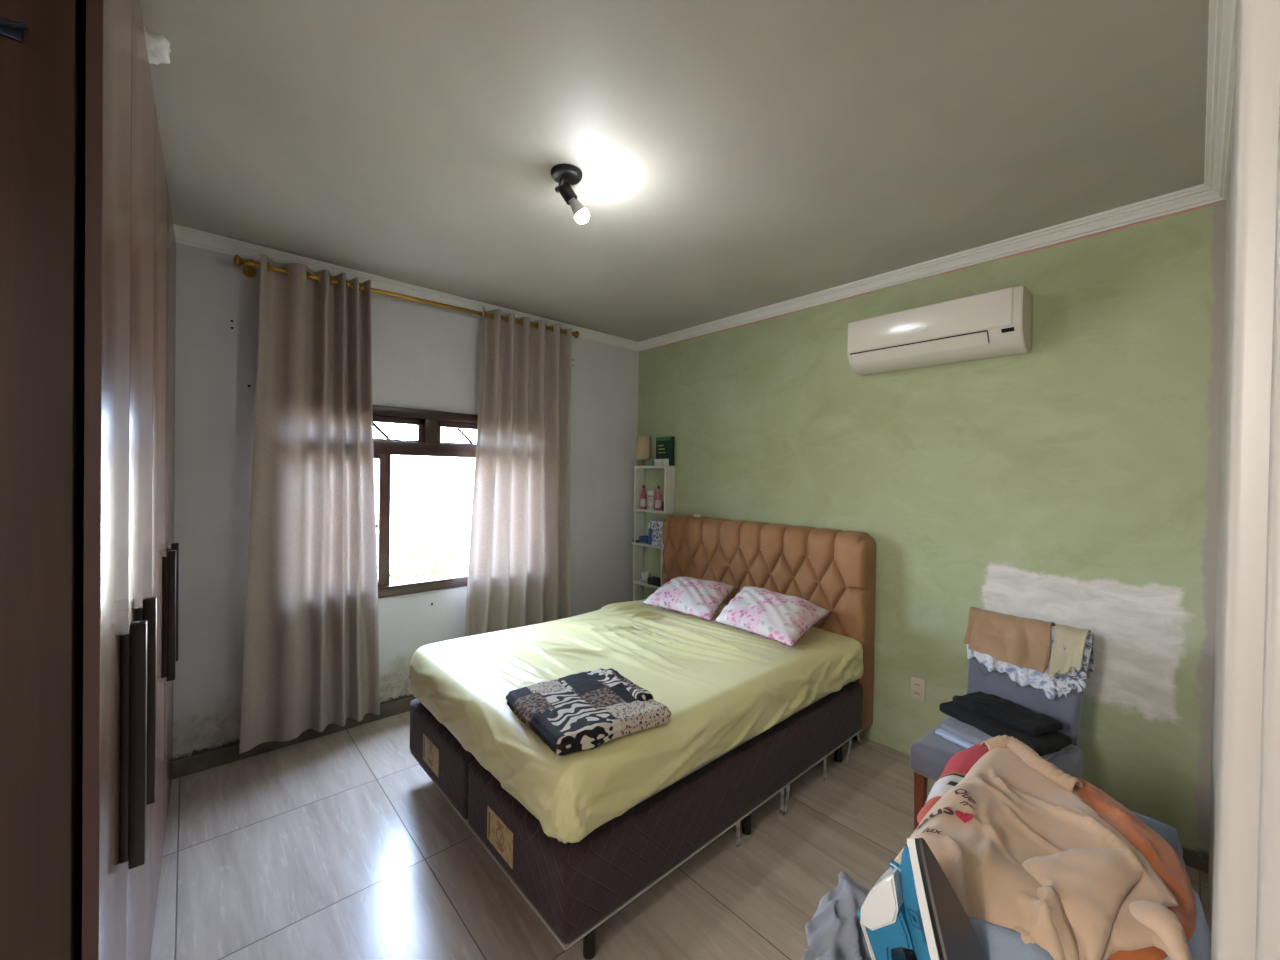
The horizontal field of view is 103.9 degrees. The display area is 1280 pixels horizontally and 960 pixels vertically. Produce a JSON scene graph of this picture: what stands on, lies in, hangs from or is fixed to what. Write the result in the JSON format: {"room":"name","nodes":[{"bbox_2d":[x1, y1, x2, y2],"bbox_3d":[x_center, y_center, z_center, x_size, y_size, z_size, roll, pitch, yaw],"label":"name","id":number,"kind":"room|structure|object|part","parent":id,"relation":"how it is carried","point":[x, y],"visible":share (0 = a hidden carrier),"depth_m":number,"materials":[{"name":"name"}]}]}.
{"room":"bedroom","nodes":[
{"label":"bedroom","id":0,"kind":"room"},
{"bbox_2d":[173,224,638,760],"bbox_3d":[-1.398,0.176,3.237,3.600,2.750,0.208,0,1,-42],"label":"wall","id":1,"kind":"structure","parent":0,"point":[425,356],"depth_m":2.61,"materials":[{"name":"white paint"}]},
{"bbox_2d":[172,696,415,778],"bbox_3d":[-1.153,1.411,3.420,2.980,0.085,0.008,0,1,-42],"label":"baseboard","id":2,"kind":"structure","parent":1,"relation":"attached to","point":[204,761],"depth_m":2.65,"materials":[{"name":"tile"}]},
{"bbox_2d":[233,254,578,338],"bbox_3d":[-1.262,-1.093,3.181,2.055,0.104,0.127,0,1,-42],"label":"curtain rod","id":3,"kind":"object","parent":1,"relation":"attached to","point":[249,271],"visible":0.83,"depth_m":2.92,"materials":[{"name":"gold metal"}]},
{"bbox_2d":[239,254,379,753],"bbox_3d":[-1.755,0.114,2.716,0.642,2.504,0.105,0,1,-42],"label":"curtain","id":4,"kind":"object","parent":3,"relation":"hanging from","point":[311,657],"visible":0.99,"depth_m":2.71,"materials":[{"name":"fabric"}]},
{"bbox_2d":[464,306,571,636],"bbox_3d":[-0.845,0.113,3.535,0.850,2.519,0.101,0,1,-42],"label":"curtain","id":5,"kind":"object","parent":3,"relation":"hanging from","point":[519,575],"visible":0.91,"depth_m":3.53,"materials":[{"name":"fabric"}]},
{"bbox_2d":[373,405,477,597],"bbox_3d":[-1.388,0.133,3.233,1.745,1.156,0.126,0,1,-42],"label":"window","id":6,"kind":"structure","parent":1,"relation":"attached to","point":[428,423],"depth_m":3.11,"materials":[{"name":"brown wood"}]},
{"bbox_3d":[-1.752,0.243,2.896,0.558,0.812,0.064,0,1,-42],"label":"sash","id":7,"kind":"part","parent":6,"relation":"part of","materials":[{"name":"brown wood"}]},
{"bbox_3d":[-1.667,-0.315,2.956,0.760,0.154,0.048,0,1,-42],"label":"transom sash","id":8,"kind":"part","parent":6,"relation":"part of","materials":[{"name":"brown wood"}]},
{"bbox_3d":[-1.052,-0.311,3.510,0.755,0.154,0.048,0,1,-42],"label":"transom sash","id":9,"kind":"part","parent":6,"relation":"part of","materials":[{"name":"brown wood"}]},
{"bbox_2d":[375,423,476,581],"bbox_3d":[-1.446,0.131,3.320,1.720,1.148,0.008,0,1,-42],"label":"security grille","id":10,"kind":"object","parent":1,"relation":"attached to","point":[388,424],"visible":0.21,"depth_m":3.33,"materials":[{"name":"white metal"}]},
{"bbox_3d":[-1.444,0.130,3.321,1.695,0.008,0.008,0,1,-42],"label":"rail","id":11,"kind":"part","parent":10,"relation":"part of","materials":[{"name":"white metal"}]},
{"bbox_3d":[-1.436,-0.350,3.317,1.695,0.008,0.008,0,1,-42],"label":"rail","id":12,"kind":"part","parent":10,"relation":"part of","materials":[{"name":"metal"}]},
{"bbox_3d":[-1.452,0.650,3.327,1.695,0.008,0.008,0,1,-42],"label":"rail","id":13,"kind":"part","parent":10,"relation":"part of","materials":[{"name":"white metal"}]},
{"bbox_2d":[140,0,1208,341],"bbox_3d":[-0.682,-1.225,0.960,5.900,0.120,4.500,0,1,-42],"label":"ceiling","id":14,"kind":"structure","parent":0,"point":[733,157],"depth_m":1.67,"materials":[{"name":"paint"}]},
{"bbox_2d":[551,164,588,223],"bbox_3d":[-0.274,-1.078,1.917,0.140,0.180,0.120,0,1,-42],"label":"ceiling spotlight","id":15,"kind":"object","parent":14,"relation":"attached to","point":[566,175],"visible":1,"depth_m":1.90,"materials":[{"name":"black metal"}]},
{"bbox_2d":[559,183,576,204],"bbox_3d":[-0.275,-1.092,1.914,0.071,0.074,0.049,1,1,-9],"label":"socket","id":16,"kind":"object","parent":15,"relation":"attached to","point":[566,191],"depth_m":1.90,"materials":[{"name":"black plastic"}]},
{"bbox_3d":[-0.223,-1.012,1.923,0.056,0.049,0.057,0,1,-42],"label":"bulb","id":17,"kind":"part","parent":15,"relation":"part of","materials":[{"name":"white glass"}]},
{"bbox_2d":[150,711,1209,959],"bbox_3d":[-0.724,1.534,0.987,5.600,0.100,4.200,0,1,-42],"label":"floor","id":18,"kind":"structure","parent":0,"point":[340,845],"depth_m":1.90,"materials":[{"name":"tile"}]},
{"bbox_2d":[0,0,178,959],"bbox_3d":[-1.679,0.185,1.405,0.535,2.560,2.103,0,1,-41],"label":"wardrobe","id":19,"kind":"object","parent":18,"relation":"on","point":[89,554],"visible":1,"depth_m":0.75,"materials":[{"name":"brown wood"}]},
{"bbox_2d":[0,18,28,42],"bbox_3d":[-0.865,-0.620,0.679,0.049,0.022,0.030,0,1,-42],"label":"wall hook","id":20,"kind":"object","parent":19,"relation":"attached to","point":[13,30],"visible":1,"depth_m":0.69,"materials":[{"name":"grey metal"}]},
{"bbox_3d":[-0.876,-0.621,0.685,0.040,0.022,0.005,0,1,-42],"label":"plate","id":21,"kind":"part","parent":20,"relation":"part of","materials":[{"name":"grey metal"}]},
{"bbox_3d":[-0.941,0.172,0.889,0.018,2.489,0.347,0,1,-41],"label":"door","id":22,"kind":"part","parent":19,"relation":"part of","materials":[{"name":"laminate"}]},
{"bbox_3d":[-0.964,0.503,0.954,0.035,0.465,0.024,0,1,-41],"label":"handle","id":23,"kind":"part","parent":19,"relation":"part of","materials":[{"name":"black"}]},
{"bbox_3d":[-1.234,0.164,1.230,0.018,2.489,0.547,0,1,-41],"label":"door","id":24,"kind":"part","parent":19,"relation":"part of","materials":[{"name":"laminate"}]},
{"bbox_3d":[-1.116,0.499,1.131,0.035,0.465,0.024,0,1,-41],"label":"handle","id":25,"kind":"part","parent":19,"relation":"part of","materials":[{"name":"black"}]},
{"bbox_2d":[143,25,170,64],"bbox_3d":[-1.262,-1.121,1.285,0.086,0.065,0.099,0,1,-42],"label":"plastic bag","id":26,"kind":"object","parent":19,"relation":"on","point":[158,46],"visible":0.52,"depth_m":1.28,"materials":[{"name":"white plastic"}]},
{"bbox_3d":[-1.592,0.155,1.648,0.018,2.489,0.547,0,1,-41],"label":"door","id":27,"kind":"part","parent":19,"relation":"part of","materials":[{"name":"laminate"}]},
{"bbox_3d":[-1.681,0.484,1.789,0.035,0.465,0.024,0,1,-41],"label":"handle","id":28,"kind":"part","parent":19,"relation":"part of","materials":[{"name":"black metal"}]},
{"bbox_3d":[-1.983,0.144,2.103,0.018,2.489,0.647,0,1,-41],"label":"door","id":29,"kind":"part","parent":19,"relation":"part of","materials":[{"name":"laminate"}]},
{"bbox_3d":[-1.832,0.480,1.965,0.035,0.465,0.024,0,1,-41],"label":"handle","id":30,"kind":"part","parent":19,"relation":"part of","materials":[{"name":"black metal"}]},
{"bbox_2d":[409,682,862,959],"bbox_3d":[0.040,1.287,2.599,1.939,0.384,1.380,0,1,-42],"label":"box spring","id":31,"kind":"object","parent":18,"relation":"on","point":[573,889],"visible":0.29,"depth_m":1.79,"materials":[{"name":"brown fabric"}]},
{"bbox_3d":[-0.158,1.419,1.569,0.052,0.136,0.052,0,1,-42],"label":"leg","id":32,"kind":"part","parent":31,"relation":"part of","materials":[{"name":"black plastic"}]},
{"bbox_2d":[408,599,863,843],"bbox_3d":[0.047,0.944,2.594,2.017,0.293,1.477,0,1,-42],"label":"sheet","id":33,"kind":"object","parent":31,"relation":"on","point":[721,686],"visible":0.73,"depth_m":2.11,"materials":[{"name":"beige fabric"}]},
{"bbox_2d":[506,668,670,755],"bbox_3d":[-0.194,0.795,1.772,0.446,0.085,0.471,1,1,-34],"label":"folded blanket","id":34,"kind":"object","parent":33,"relation":"on","point":[588,710],"visible":1,"depth_m":1.70,"materials":[{"name":"fabric"}]},
{"bbox_2d":[642,577,734,620],"bbox_3d":[0.315,0.726,3.212,0.486,0.152,0.702,0,1,-42],"label":"pillow","id":35,"kind":"object","parent":33,"relation":"on","point":[701,598],"visible":1,"depth_m":3.08,"materials":[{"name":"fabric"}]},
{"bbox_2d":[714,586,831,646],"bbox_3d":[0.692,0.726,2.781,0.492,0.166,0.624,0,1,-42],"label":"pillow","id":36,"kind":"object","parent":33,"relation":"on","point":[784,619],"visible":1,"depth_m":2.66,"materials":[{"name":"fabric"}]},
{"bbox_3d":[0.451,1.423,2.118,0.052,0.136,0.052,0,1,-42],"label":"leg","id":37,"kind":"part","parent":31,"relation":"part of","materials":[{"name":"black plastic"}]},
{"bbox_3d":[1.056,1.427,2.664,0.052,0.136,0.052,0,1,-42],"label":"leg","id":38,"kind":"part","parent":31,"relation":"part of","materials":[{"name":"black plastic"}]},
{"bbox_2d":[632,466,674,600],"bbox_3d":[0.100,0.673,4.175,0.110,1.581,0.398,0,1,-42],"label":"shelf","id":39,"kind":"object","parent":18,"relation":"on","point":[639,471],"visible":0.49,"depth_m":4.26,"materials":[{"name":"grey wood"}]},
{"bbox_3d":[-0.016,1.160,4.300,0.110,0.565,0.015,0,1,-42],"label":"panel","id":40,"kind":"part","parent":39,"relation":"part of","materials":[{"name":"grey"}]},
{"bbox_3d":[-0.016,0.702,4.303,0.110,0.310,0.015,0,1,-42],"label":"panel","id":41,"kind":"part","parent":39,"relation":"part of","materials":[{"name":"grey wood"}]},
{"bbox_3d":[-0.004,0.396,4.293,0.110,0.267,0.014,0,1,-42],"label":"panel","id":42,"kind":"part","parent":39,"relation":"part of","materials":[{"name":"grey wood"}]},
{"bbox_3d":[-0.006,0.071,4.296,0.110,0.347,0.016,0,1,-42],"label":"panel","id":43,"kind":"part","parent":39,"relation":"part of","materials":[{"name":"grey wood"}]},
{"bbox_2d":[636,436,650,465],"bbox_3d":[0.027,-0.242,4.249,0.122,0.245,0.122,0,1,-42],"label":"table lamp","id":44,"kind":"object","parent":39,"relation":"on","point":[643,443],"visible":0.94,"depth_m":4.20,"materials":[{"name":"beige fabric"}]},
{"bbox_2d":[640,485,646,508],"bbox_3d":[0.030,0.145,4.240,0.054,0.200,0.054,0,1,-42],"label":"bottle","id":45,"kind":"object","parent":39,"relation":"on","point":[643,500],"visible":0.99,"depth_m":4.22,"materials":[{"name":"pink plastic"}]},
{"bbox_2d":[639,535,647,542],"bbox_3d":[0.047,0.501,4.230,0.075,0.064,0.125,0,1,-42],"label":"pouch","id":46,"kind":"object","parent":39,"relation":"on","point":[644,538],"visible":0.73,"depth_m":4.20,"materials":[{"name":"blue fabric"}]},
{"bbox_2d":[645,460,653,465],"bbox_3d":[0.079,-0.141,4.147,0.030,0.044,0.085,0,1,-42],"label":"tin","id":47,"kind":"object","parent":39,"relation":"on","point":[647,462],"visible":1,"depth_m":4.13,"materials":[{"name":"green metal"}]},
{"bbox_2d":[648,529,651,544],"bbox_3d":[0.083,0.467,4.134,0.018,0.130,0.022,0,1,-42],"label":"carton","id":48,"kind":"object","parent":39,"relation":"on","point":[650,530],"visible":1,"depth_m":4.13,"materials":[{"name":"blue cardboard"}]},
{"bbox_2d":[647,491,655,509],"bbox_3d":[0.094,0.168,4.177,0.070,0.158,0.070,0,1,-42],"label":"jar","id":49,"kind":"object","parent":39,"relation":"on","point":[650,494],"visible":0.91,"depth_m":4.15,"materials":[{"name":"grey plastic"}]},
{"bbox_3d":[0.095,0.107,4.176,0.070,0.037,0.070,0,1,-42],"label":"lid","id":50,"kind":"part","parent":49,"relation":"part of","materials":[{"name":"grey plastic"}]},
{"bbox_2d":[648,576,660,586],"bbox_3d":[0.140,0.834,4.113,0.075,0.054,0.150,0,1,-42],"label":"glasses case","id":51,"kind":"object","parent":39,"relation":"on","point":[656,581],"visible":0.74,"depth_m":4.09,"materials":[{"name":"black plastic"}]},
{"bbox_2d":[648,520,662,545],"bbox_3d":[0.154,0.434,4.116,0.070,0.200,0.180,0,1,-39],"label":"gift box","id":52,"kind":"object","parent":39,"relation":"on","point":[656,526],"visible":0.66,"depth_m":4.08,"materials":[{"name":"white paper"}]},
{"bbox_2d":[655,486,661,510],"bbox_3d":[0.150,0.149,4.106,0.054,0.200,0.054,0,1,-42],"label":"bottle","id":53,"kind":"object","parent":39,"relation":"on","point":[658,501],"visible":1,"depth_m":4.09,"materials":[{"name":"pink plastic"}]},
{"bbox_2d":[654,459,662,465],"bbox_3d":[0.158,-0.143,4.070,0.030,0.054,0.095,0,1,-42],"label":"carton","id":54,"kind":"object","parent":39,"relation":"on","point":[657,462],"visible":1,"depth_m":4.06,"materials":[{"name":"grey cardboard"}]},
{"bbox_3d":[0.212,0.708,4.051,0.110,0.310,0.015,0,1,-42],"label":"panel","id":55,"kind":"part","parent":39,"relation":"part of","materials":[{"name":"grey wood"}]},
{"bbox_2d":[656,436,673,465],"bbox_3d":[0.203,-0.233,4.091,0.046,0.234,0.172,0,1,-42],"label":"box","id":56,"kind":"object","parent":39,"relation":"on","point":[664,445],"visible":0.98,"depth_m":4.05,"materials":[{"name":"green cardboard"}]},
{"bbox_2d":[663,459,668,465],"bbox_3d":[0.209,-0.142,4.018,0.030,0.054,0.035,0,1,-42],"label":"carton","id":57,"kind":"object","parent":39,"relation":"on","point":[665,461],"visible":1,"depth_m":4.01,"materials":[{"name":"white cardboard"}]},
{"bbox_3d":[0.237,0.077,4.028,0.110,0.347,0.016,0,1,-42],"label":"panel","id":58,"kind":"part","parent":39,"relation":"part of","materials":[{"name":"grey wood"}]},
{"bbox_3d":[0.050,0.855,4.228,0.085,0.008,0.120,0,1,-42],"label":"paper stack","id":59,"kind":"object","parent":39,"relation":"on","visible":0},
{"bbox_3d":[0.056,0.846,4.225,0.085,0.008,0.108,0,1,-42],"label":"paper stack","id":60,"kind":"object","parent":59,"relation":"on","visible":0},
{"bbox_3d":[0.063,0.837,4.223,0.085,0.008,0.096,0,1,-42],"label":"paper stack","id":61,"kind":"object","parent":60,"relation":"on","visible":0},
{"bbox_2d":[641,571,649,578],"bbox_3d":[0.047,0.804,4.231,0.072,0.054,0.072,0,1,-42],"label":"pot","id":62,"kind":"object","parent":61,"relation":"on","point":[645,574],"visible":0.96,"depth_m":4.20,"materials":[{"name":"white ceramic"}]},
{"bbox_2d":[662,515,875,739],"bbox_3d":[0.749,0.885,3.413,0.154,1.195,1.603,0,1,-42],"label":"headboard","id":63,"kind":"object","parent":18,"relation":"on","point":[834,570],"visible":0.42,"depth_m":3.09,"materials":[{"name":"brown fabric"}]},
{"bbox_2d":[910,657,1083,830],"bbox_3d":[1.438,1.062,1.993,0.654,0.891,0.440,0,1,-39],"label":"dining chair","id":64,"kind":"object","parent":18,"relation":"on","point":[930,754],"visible":0.26,"depth_m":1.99,"materials":[{"name":"grey fabric"}]},
{"bbox_3d":[1.094,1.320,1.959,0.038,0.365,0.038,0,1,-39],"label":"leg","id":65,"kind":"part","parent":64,"relation":"part of","materials":[{"name":"brown wood"}]},
{"bbox_2d":[935,728,1055,759],"bbox_3d":[1.359,1.008,1.929,0.264,0.020,0.304,1,1,-28],"label":"shirt","id":66,"kind":"object","parent":64,"relation":"on","point":[946,735],"visible":0.14,"depth_m":1.94,"materials":[{"name":"blue fabric"}]},
{"bbox_2d":[940,718,1064,758],"bbox_3d":[1.388,0.988,1.935,0.274,0.028,0.314,1,1,-26],"label":"sweater","id":67,"kind":"object","parent":66,"relation":"on","point":[971,734],"visible":0.27,"depth_m":1.94,"materials":[{"name":"fabric"}]},
{"bbox_2d":[939,691,1071,756],"bbox_3d":[1.429,0.932,1.973,0.267,0.085,0.394,1,1,-20],"label":"clothes","id":68,"kind":"object","parent":67,"relation":"on","point":[994,715],"visible":0.98,"depth_m":1.93,"materials":[{"name":"black fabric"}]},
{"bbox_3d":[1.385,1.083,1.951,0.520,0.127,0.440,0,1,-39],"label":"seat","id":69,"kind":"part","parent":64,"relation":"part of","materials":[{"name":"grey fabric"}]},
{"bbox_2d":[963,607,1055,673],"bbox_3d":[1.628,0.693,2.210,0.164,0.199,0.313,0,1,-42],"label":"shorts","id":70,"kind":"object","parent":64,"relation":"on","point":[1015,640],"visible":0.98,"depth_m":2.16,"materials":[{"name":"fabric"}]},
{"bbox_2d":[967,626,1055,699],"bbox_3d":[1.628,0.749,2.193,0.138,0.282,0.329,0,1,-39],"label":"blouse","id":71,"kind":"object","parent":64,"relation":"hanging from","point":[1025,676],"visible":0.41,"depth_m":2.11,"materials":[{"name":"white fabric"}]},
{"bbox_3d":[1.637,0.874,2.151,0.060,0.520,0.421,15,-8,-38],"label":"backrest","id":72,"kind":"part","parent":64,"relation":"part of","materials":[{"name":"grey fabric"}]},
{"bbox_2d":[1050,636,1067,696],"bbox_3d":[1.736,0.746,2.063,0.126,0.262,0.067,0,1,-42],"label":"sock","id":73,"kind":"object","parent":64,"relation":"hanging from","point":[1061,691],"visible":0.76,"depth_m":2.02,"materials":[{"name":"fabric"}]},
{"bbox_2d":[1050,624,1090,678],"bbox_3d":[1.759,0.707,2.047,0.143,0.211,0.114,0,1,-42],"label":"shirt","id":74,"kind":"object","parent":64,"relation":"on","point":[1074,639],"visible":0.86,"depth_m":2.02,"materials":[{"name":"fabric"}]},
{"bbox_2d":[1054,633,1093,695],"bbox_3d":[1.761,0.742,2.033,0.136,0.265,0.113,0,1,-42],"label":"patterned scarf","id":75,"kind":"object","parent":64,"relation":"hanging from","point":[1074,679],"visible":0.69,"depth_m":2.00,"materials":[{"name":"grey fabric"}]},
{"bbox_3d":[0.551,1.133,0.747,1.090,0.744,0.340,0,1,-42],"label":"ironing board","id":76,"kind":"object","parent":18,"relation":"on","visible":0},
{"bbox_2d":[801,871,916,959],"bbox_3d":[0.301,0.687,0.704,0.158,0.134,0.255,1,1,39],"label":"cloth","id":77,"kind":"object","parent":76,"relation":"on","point":[835,931],"visible":0.69,"depth_m":0.73,"materials":[{"name":"grey fabric"}]},
{"bbox_2d":[857,837,987,959],"bbox_3d":[0.378,0.617,0.652,0.115,0.291,0.186,0,1,-43],"label":"iron","id":78,"kind":"object","parent":76,"relation":"on","point":[914,905],"visible":1,"depth_m":0.65,"materials":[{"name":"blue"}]},
{"bbox_3d":[0.339,0.681,0.693,0.033,0.145,0.010,0,-22,-43],"label":"handle","id":79,"kind":"part","parent":78,"relation":"part of","materials":[{"name":"white plastic"}]},
{"bbox_3d":[0.337,0.573,0.696,0.064,0.076,0.077,0,-22,-43],"label":"water tank","id":80,"kind":"part","parent":78,"relation":"part of","materials":[{"name":"white plastic"}]},
{"bbox_3d":[0.359,0.656,0.672,0.058,0.199,0.071,0,-22,-43],"label":"handle","id":81,"kind":"part","parent":78,"relation":"part of","materials":[{"name":"blue plastic"}]},
{"bbox_2d":[968,916,1054,959],"bbox_3d":[0.413,0.689,0.589,0.259,0.171,0.165,0,1,-42],"label":"shirt","id":82,"kind":"object","parent":76,"relation":"on","point":[998,942],"visible":0.59,"depth_m":0.66,"materials":[{"name":"fabric"}]},
{"bbox_2d":[1164,888,1210,959],"bbox_3d":[0.665,0.671,0.668,0.508,0.148,0.172,0,1,-42],"label":"shirt","id":83,"kind":"object","parent":76,"relation":"on","point":[1199,945],"visible":0.13,"depth_m":0.68,"materials":[{"name":"fabric"}]},
{"bbox_2d":[1071,775,1196,959],"bbox_3d":[0.724,0.612,0.794,0.516,0.074,0.212,0,1,-42],"label":"cloth","id":84,"kind":"object","parent":83,"relation":"on","point":[1161,856],"visible":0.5,"depth_m":0.79,"materials":[{"name":"orange fabric"}]},
{"bbox_2d":[894,735,1192,959],"bbox_3d":[0.668,0.632,0.849,0.621,0.144,0.363,0,1,-42],"label":"sweatshirt","id":85,"kind":"object","parent":84,"relation":"on","point":[1019,849],"visible":0.94,"depth_m":0.75,"materials":[{"name":"beige fabric"}]},
{"bbox_3d":[0.738,0.747,0.879,0.661,0.026,0.294,0,1,-42],"label":"folded garment","id":86,"kind":"object","parent":76,"relation":"on","visible":0},
{"bbox_2d":[1179,842,1182,860],"bbox_3d":[0.739,0.722,0.879,0.662,0.026,0.286,0,1,-42],"label":"folded garment","id":87,"kind":"object","parent":86,"relation":"on","point":[1180,847],"visible":0.02,"depth_m":0.97,"materials":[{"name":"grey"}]},
{"bbox_2d":[1131,811,1178,855],"bbox_3d":[0.739,0.696,0.879,0.661,0.026,0.276,0,1,-42],"label":"folded garment","id":88,"kind":"object","parent":87,"relation":"on","point":[1170,834],"visible":0.02,"depth_m":0.99,"materials":[{"name":"grey fabric"}]},
{"bbox_2d":[917,743,988,823],"bbox_3d":[0.728,0.681,1.098,0.140,0.041,0.488,1,1,42],"label":"shirt","id":89,"kind":"object","parent":88,"relation":"on","point":[960,764],"visible":0.32,"depth_m":1.15,"materials":[{"name":"red fabric"}]},
{"bbox_2d":[637,200,1225,873],"bbox_3d":[1.431,0.223,2.899,0.150,2.750,4.500,0,1,-42],"label":"wall","id":90,"kind":"structure","parent":0,"point":[1072,480],"depth_m":2.35,"materials":[{"name":"paint"}]},
{"bbox_2d":[911,676,924,701],"bbox_3d":[1.496,1.127,2.699,0.012,0.116,0.070,0,1,-42],"label":"wall socket","id":91,"kind":"object","parent":90,"relation":"attached to","point":[917,685],"visible":1,"depth_m":2.69,"materials":[{"name":"beige plastic"}]},
{"bbox_2d":[913,690,921,697],"bbox_3d":[1.493,1.151,2.697,0.004,0.030,0.044,0,1,-42],"label":"outlet","id":92,"kind":"object","parent":91,"relation":"attached to","point":[916,693],"depth_m":2.70,"materials":[{"name":"beige plastic"}]},
{"bbox_2d":[913,681,921,688],"bbox_3d":[1.494,1.103,2.696,0.004,0.030,0.044,0,1,-42],"label":"outlet","id":93,"kind":"object","parent":91,"relation":"attached to","point":[916,684],"depth_m":2.70,"materials":[{"name":"beige plastic"}]},
{"bbox_2d":[638,184,1222,350],"bbox_3d":[1.090,-1.128,3.132,0.058,0.062,3.350,0,1,-42],"label":"trim","id":94,"kind":"structure","parent":90,"relation":"attached to","point":[1199,195],"depth_m":2.47,"materials":[{"name":"white paint"}]},
{"bbox_2d":[847,285,1032,375],"bbox_3d":[1.492,-0.738,2.568,0.212,0.276,0.790,0,1,-42],"label":"air conditioner","id":95,"kind":"object","parent":90,"relation":"attached to","point":[998,323],"visible":1,"depth_m":2.45,"materials":[{"name":"beige plastic"}]},
{"bbox_3d":[1.410,-0.784,2.513,0.015,0.172,0.751,0,1,-42],"label":"panel","id":96,"kind":"part","parent":95,"relation":"part of","materials":[{"name":"beige plastic"}]},
{"bbox_2d":[1208,143,1232,938],"bbox_3d":[0.927,0.188,0.659,3.600,2.650,0.150,0,1,-42],"label":"wall","id":97,"kind":"structure","parent":0,"point":[1229,191],"depth_m":1.73,"materials":[{"name":"beige paint"}]},
{"bbox_2d":[1204,0,1236,199],"bbox_3d":[0.877,-1.108,0.724,3.600,0.062,0.058,0,1,-42],"label":"trim","id":98,"kind":"structure","parent":97,"relation":"attached to","point":[1222,13],"depth_m":1.43,"materials":[{"name":"white paint"}]},
{"bbox_2d":[1211,0,1279,959],"bbox_3d":[0.121,0.407,-0.028,0.875,2.200,0.192,0,1,-42],"label":"door","id":99,"kind":"structure","parent":97,"relation":"in","point":[1246,866],"depth_m":0.27,"materials":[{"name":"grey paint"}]},
{"label":"outside","id":100,"kind":"structure","parent":0,"visible":0},
{"bbox_3d":[-6.277,1.537,8.338,14.000,0.180,13.848,0,1,-42],"label":"ground","id":101,"kind":"structure","parent":100,"visible":0},
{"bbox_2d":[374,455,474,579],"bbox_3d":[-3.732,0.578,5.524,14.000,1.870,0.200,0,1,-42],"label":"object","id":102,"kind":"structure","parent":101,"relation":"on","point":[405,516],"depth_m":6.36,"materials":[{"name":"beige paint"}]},
{"bbox_2d":[375,422,474,488],"bbox_3d":[-3.106,0.087,7.373,2.778,2.846,2.858,0,1,-42],"label":"tree","id":103,"kind":"object","parent":101,"relation":"on","point":[402,430],"visible":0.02,"depth_m":6.81,"materials":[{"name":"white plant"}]},
{"bbox_2d":[390,532,463,580],"bbox_3d":[-2.051,1.004,4.349,1.035,1.103,0.847,1,1,3],"label":"shrub","id":104,"kind":"object","parent":101,"relation":"on","point":[430,559],"visible":0.13,"depth_m":4.43,"materials":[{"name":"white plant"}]},
{"bbox_3d":[-2.063,1.075,4.350,0.599,0.960,0.499,1,1,6],"label":"stem","id":105,"kind":"part","parent":104,"relation":"part of","materials":[{"name":"plant"}]}
]}

